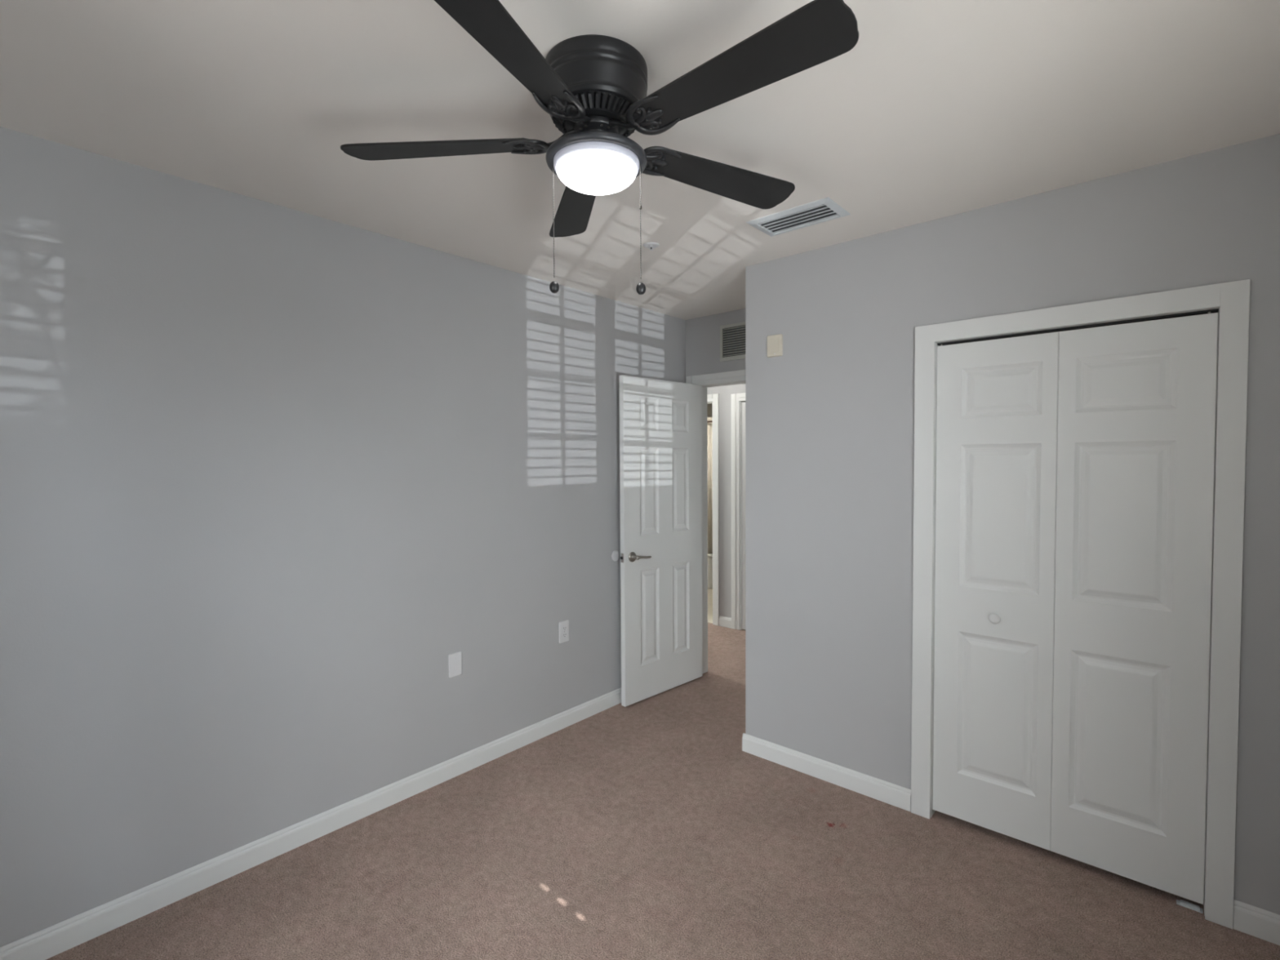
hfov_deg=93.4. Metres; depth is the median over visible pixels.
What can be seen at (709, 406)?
wall
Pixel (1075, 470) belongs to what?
door
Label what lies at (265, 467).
wall
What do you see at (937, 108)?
ceiling
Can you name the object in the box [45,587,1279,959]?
floor
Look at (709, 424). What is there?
shower curtain
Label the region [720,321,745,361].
air vent
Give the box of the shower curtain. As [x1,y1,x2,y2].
[707,417,712,553]
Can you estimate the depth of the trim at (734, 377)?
4.27 m
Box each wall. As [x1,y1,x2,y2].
[0,126,685,946]
[685,308,745,630]
[706,403,712,417]
[745,133,1279,915]
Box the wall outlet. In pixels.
[559,620,568,643]
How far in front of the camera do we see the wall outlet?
3.43 m
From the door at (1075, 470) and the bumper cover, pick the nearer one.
the door at (1075, 470)
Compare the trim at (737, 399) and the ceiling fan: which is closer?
the ceiling fan
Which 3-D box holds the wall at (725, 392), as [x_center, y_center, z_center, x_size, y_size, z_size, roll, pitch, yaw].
[1.017,0.116,4.541,5.730,2.504,1.297,1,2,41]
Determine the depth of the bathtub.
7.13 m
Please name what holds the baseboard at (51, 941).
attached to the wall at (265, 467)
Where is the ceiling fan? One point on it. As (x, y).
(593, 88)
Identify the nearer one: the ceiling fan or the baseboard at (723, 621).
the ceiling fan
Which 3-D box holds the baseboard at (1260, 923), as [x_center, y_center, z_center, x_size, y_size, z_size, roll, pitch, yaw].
[1.010,1.449,0.659,0.343,0.090,3.150,1,2,41]
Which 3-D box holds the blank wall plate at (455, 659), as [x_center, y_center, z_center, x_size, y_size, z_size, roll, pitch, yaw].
[-0.890,0.891,2.913,0.007,0.114,0.069,1,2,41]
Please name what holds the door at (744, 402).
in the wall at (725, 392)
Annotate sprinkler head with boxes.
[643,241,658,250]
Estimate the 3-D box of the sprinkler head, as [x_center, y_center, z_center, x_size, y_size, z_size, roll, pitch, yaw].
[0.051,-1.062,2.757,0.072,0.023,0.072,1,2,41]
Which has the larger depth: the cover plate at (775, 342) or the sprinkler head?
the cover plate at (775, 342)
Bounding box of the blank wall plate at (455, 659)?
[448,651,462,677]
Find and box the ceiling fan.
[340,0,858,294]
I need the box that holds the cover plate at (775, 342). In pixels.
[767,333,782,357]
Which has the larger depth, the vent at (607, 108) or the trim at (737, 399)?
the trim at (737, 399)
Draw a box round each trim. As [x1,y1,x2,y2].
[685,369,745,674]
[706,393,719,625]
[731,392,745,630]
[911,279,1250,928]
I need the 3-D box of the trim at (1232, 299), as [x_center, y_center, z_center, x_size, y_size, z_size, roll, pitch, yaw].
[1.575,0.400,2.286,0.990,2.074,0.133,1,2,41]
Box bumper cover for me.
[611,550,619,561]
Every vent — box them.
[552,91,635,137]
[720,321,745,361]
[746,196,850,236]
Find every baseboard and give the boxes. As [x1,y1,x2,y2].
[0,687,621,959]
[718,615,731,628]
[742,733,911,811]
[1232,899,1279,945]
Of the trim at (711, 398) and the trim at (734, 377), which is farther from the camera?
the trim at (711, 398)
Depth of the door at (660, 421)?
3.89 m
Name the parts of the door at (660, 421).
lever handle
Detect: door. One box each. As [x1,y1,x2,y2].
[618,374,702,706]
[742,401,745,629]
[932,308,1218,913]
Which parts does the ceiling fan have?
blade, blade, chain, pull knob, blade, lamp shade, chain, pull knob, blade, blade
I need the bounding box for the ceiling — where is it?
[0,0,1279,319]
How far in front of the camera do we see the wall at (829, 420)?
2.62 m
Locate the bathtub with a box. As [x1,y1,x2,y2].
[707,553,712,588]
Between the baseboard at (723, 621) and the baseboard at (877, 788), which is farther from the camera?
the baseboard at (723, 621)
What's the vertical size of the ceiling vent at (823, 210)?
0.010 m
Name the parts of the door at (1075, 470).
knob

